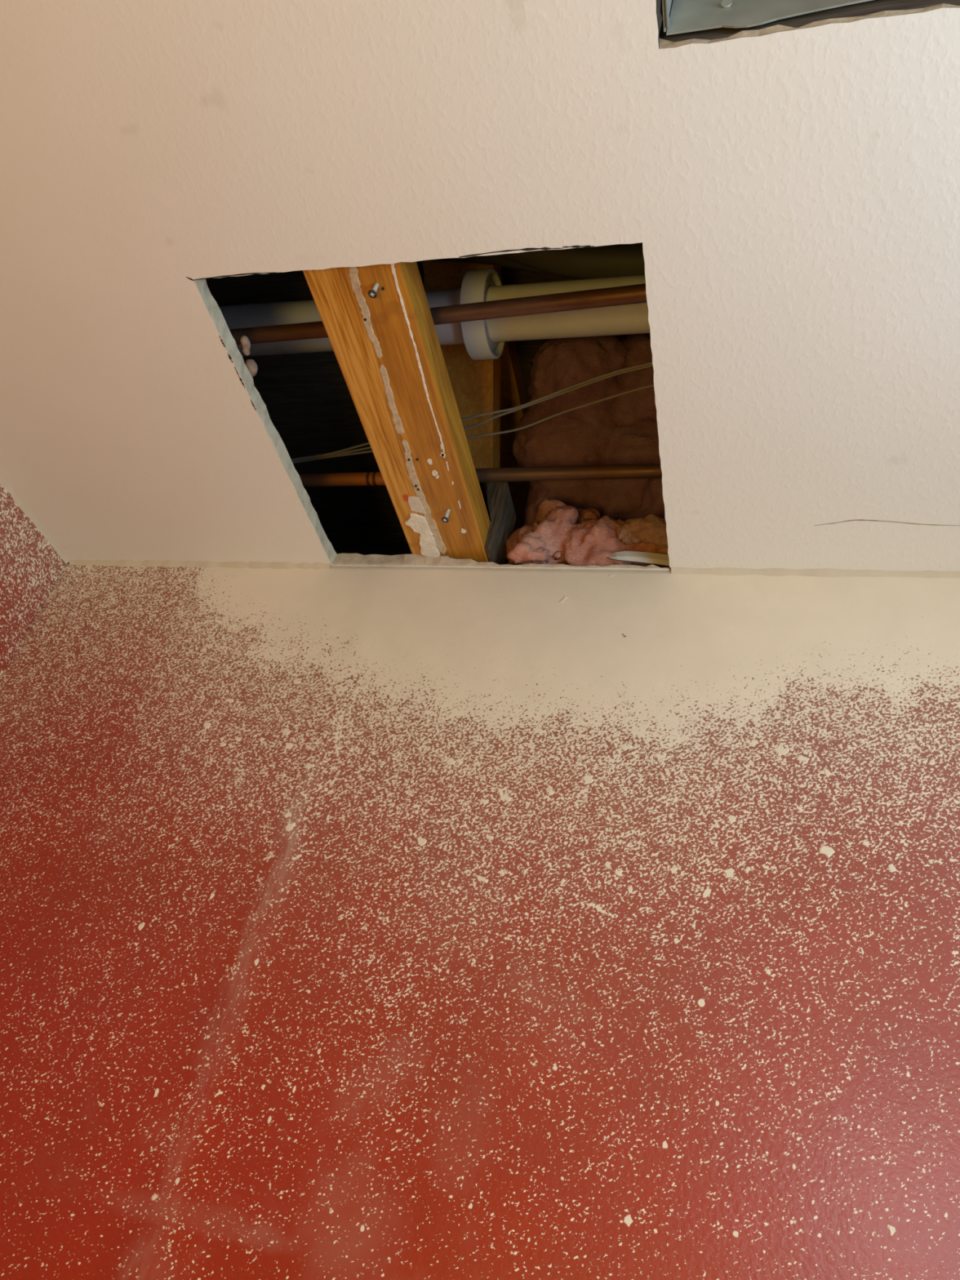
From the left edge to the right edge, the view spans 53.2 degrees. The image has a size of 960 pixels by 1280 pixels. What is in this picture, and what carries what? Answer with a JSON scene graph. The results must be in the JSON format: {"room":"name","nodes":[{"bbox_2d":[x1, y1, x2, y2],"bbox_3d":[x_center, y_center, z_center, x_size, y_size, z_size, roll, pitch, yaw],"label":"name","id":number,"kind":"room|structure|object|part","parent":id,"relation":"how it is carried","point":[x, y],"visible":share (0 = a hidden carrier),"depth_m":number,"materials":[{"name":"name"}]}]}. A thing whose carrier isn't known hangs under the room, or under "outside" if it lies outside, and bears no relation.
{"room":"room under renovation","nodes":[
{"label":"room under renovation","id":0,"kind":"room"},
{"bbox_2d":[0,484,66,675],"bbox_3d":[-1.024,0.094,-0.442,0.013,2.400,2.511,2,-37,17],"label":"wall","id":1,"kind":"structure","parent":0,"point":[30,567],"depth_m":1.13,"materials":[{"name":"red paint"}]},
{"bbox_2d":[0,473,69,563],"bbox_3d":[-0.658,-0.509,0.683,0.006,0.006,1.360,2,-37,17],"label":"trim","id":2,"kind":"structure","parent":1,"relation":"attached to","point":[4,483],"depth_m":1.14,"materials":[{"name":"paint"}]},
{"bbox_2d":[229,283,647,345],"bbox_3d":[0.072,-0.308,0.871,1.621,0.016,0.025,1,-37,18],"label":"copper pipe","id":3,"kind":"object","parent":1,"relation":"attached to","point":[632,294],"visible":0.33,"depth_m":0.88,"materials":[{"name":"brown metal"}]},
{"bbox_2d":[205,261,630,531],"bbox_3d":[0.112,-0.673,0.963,1.680,0.019,1.670,2,-37,17],"label":"cavity","id":4,"kind":"structure","parent":0,"point":[307,397],"depth_m":1.50,"materials":[{"name":"black"}]},
{"bbox_2d":[0,562,959,1279],"bbox_3d":[-0.008,0.885,0.301,1.606,2.400,0.016,2,-37,17],"label":"wall","id":5,"kind":"structure","parent":0,"point":[356,922],"depth_m":0.80,"materials":[{"name":"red paint"}]},
{"bbox_2d":[69,560,329,569],"bbox_3d":[-0.345,-0.091,1.153,0.359,0.006,0.006,2,-37,17],"label":"trim","id":6,"kind":"structure","parent":5,"relation":"attached to","point":[206,564],"depth_m":1.15,"materials":[{"name":"paint"}]},
{"bbox_2d":[218,268,650,359],"bbox_3d":[0.129,-0.367,1.056,1.620,0.098,0.098,2,-37,17],"label":"drain pipe","id":7,"kind":"object","parent":5,"relation":"attached to","point":[482,340],"visible":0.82,"depth_m":1.06,"materials":[{"name":"white plastic"}]},
{"bbox_2d":[290,361,652,460],"bbox_3d":[0.106,-0.258,1.001,1.628,0.003,0.058,-4,-39,24],"label":"cable","id":8,"kind":"object","parent":5,"relation":"attached to","point":[650,362],"visible":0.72,"depth_m":1.03,"materials":[{"name":"metal"}]},
{"bbox_2d":[291,364,653,462],"bbox_3d":[0.107,-0.256,1.009,1.635,0.003,0.061,-4,-39,23],"label":"cable","id":9,"kind":"object","parent":5,"relation":"attached to","point":[651,365],"visible":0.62,"depth_m":1.03,"materials":[{"name":"metal"}]},
{"bbox_2d":[292,383,653,463],"bbox_3d":[0.112,-0.249,1.025,1.641,0.003,0.052,-3,-39,23],"label":"cable","id":10,"kind":"object","parent":5,"relation":"attached to","point":[652,384],"visible":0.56,"depth_m":1.06,"materials":[{"name":"metal"}]},
{"bbox_2d":[493,242,644,279],"bbox_3d":[0.358,-0.441,0.982,1.125,0.044,0.169,6,-36,11],"label":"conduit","id":11,"kind":"object","parent":5,"relation":"attached to","point":[617,260],"visible":0.21,"depth_m":1.06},
{"bbox_2d":[671,567,959,577],"bbox_3d":[0.549,-0.059,0.886,0.733,0.006,0.006,2,-37,17],"label":"trim","id":12,"kind":"structure","parent":5,"relation":"attached to","point":[820,572],"depth_m":0.95,"materials":[{"name":"paint"}]},
{"bbox_2d":[0,0,959,570],"bbox_3d":[-0.038,-0.870,-0.012,1.606,0.018,2.612,2,-37,17],"label":"ceiling","id":13,"kind":"structure","parent":0,"point":[790,195],"depth_m":0.73,"materials":[{"name":"paint"}]},
{"bbox_2d":[240,335,250,355],"bbox_3d":[-0.220,-0.276,0.899,0.008,0.009,0.020,10,-35,6],"label":"paper shred","id":14,"kind":"object","parent":13,"relation":"on","point":[246,344],"visible":1,"depth_m":0.90,"materials":[{"name":"paper"}]},
{"bbox_2d":[244,359,257,377],"bbox_3d":[-0.221,-0.262,0.922,0.014,0.014,0.018,2,-37,17],"label":"paper shred","id":15,"kind":"object","parent":13,"relation":"on","point":[251,364],"visible":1,"depth_m":0.92,"materials":[{"name":"paper"}]},
{"bbox_2d":[302,261,529,562],"bbox_3d":[-0.100,-0.505,0.888,0.136,0.418,1.590,2,-37,17],"label":"joist","id":16,"kind":"object","parent":13,"relation":"on","point":[411,393],"visible":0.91,"depth_m":0.95,"materials":[{"name":"orange wood"}]},
{"bbox_2d":[368,283,378,297],"bbox_3d":[-0.088,-0.295,0.805,0.008,0.016,0.008,2,-37,17],"label":"screw","id":17,"kind":"object","parent":16,"relation":"attached to","point":[372,293],"visible":1,"depth_m":0.80,"materials":[{"name":"silver metal"}]},
{"bbox_2d":[441,509,450,522],"bbox_3d":[-0.035,-0.133,1.009,0.008,0.018,0.008,2,-37,17],"label":"screw","id":18,"kind":"object","parent":16,"relation":"attached to","point":[445,519],"visible":1,"depth_m":1.01,"materials":[{"name":"silver metal"}]},
{"bbox_2d":[662,0,872,35],"bbox_3d":[0.276,-0.547,0.599,0.302,0.296,0.156,2,-37,17],"label":"boot","id":19,"kind":"object","parent":13,"relation":"on","point":[686,15],"visible":1,"depth_m":0.61,"materials":[{"name":"grey metal"}]},
{"bbox_3d":[0.133,-0.554,0.644,0.001,0.288,0.152,2,-37,17],"label":"panel","id":20,"kind":"part","parent":19,"relation":"part of","materials":[{"name":"silver metal"}]},
{"bbox_2d":[658,0,959,42],"bbox_3d":[0.333,-0.412,0.608,0.457,0.115,0.038,2,-37,17],"label":"opening","id":21,"kind":"object","parent":13,"relation":"on","point":[868,7],"visible":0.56,"depth_m":0.60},
{"bbox_2d":[298,463,662,486],"bbox_3d":[0.125,-0.186,1.064,1.620,0.016,0.019,2,-37,17],"label":"copper pipe","id":22,"kind":"object","parent":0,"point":[638,470],"visible":0.36,"depth_m":1.08,"materials":[{"name":"brown metal"}]},
{"bbox_2d":[512,333,665,525],"bbox_3d":[0.520,-0.213,1.146,0.981,0.357,0.307,2,-37,17],"label":"insulation batt","id":23,"kind":"object","parent":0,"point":[622,429],"visible":0.16,"depth_m":1.19,"materials":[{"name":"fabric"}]},
{"bbox_3d":[0.151,0.051,1.180,1.620,0.036,0.383,2,-37,17],"label":"trim","id":24,"kind":"structure","parent":0,"visible":0},
{"bbox_2d":[484,481,516,564],"bbox_3d":[0.016,-0.126,1.099,0.026,0.100,0.058,2,-37,17],"label":"wedge","id":25,"kind":"object","parent":24,"relation":"on","point":[500,505],"visible":0.91,"depth_m":1.09,"materials":[{"name":"grey wood"}]},
{"bbox_2d":[506,498,669,567],"bbox_3d":[0.465,-0.095,0.999,0.902,0.134,0.118,2,-37,17],"label":"insulation","id":26,"kind":"object","parent":24,"relation":"on","point":[560,533],"visible":0.36,"depth_m":1.05},
{"bbox_2d":[608,551,669,566],"bbox_3d":[0.174,-0.088,1.028,0.077,0.016,0.015,3,-36,15],"label":"shard","id":27,"kind":"object","parent":24,"relation":"on","point":[646,557],"visible":0.76,"depth_m":1.02}
]}

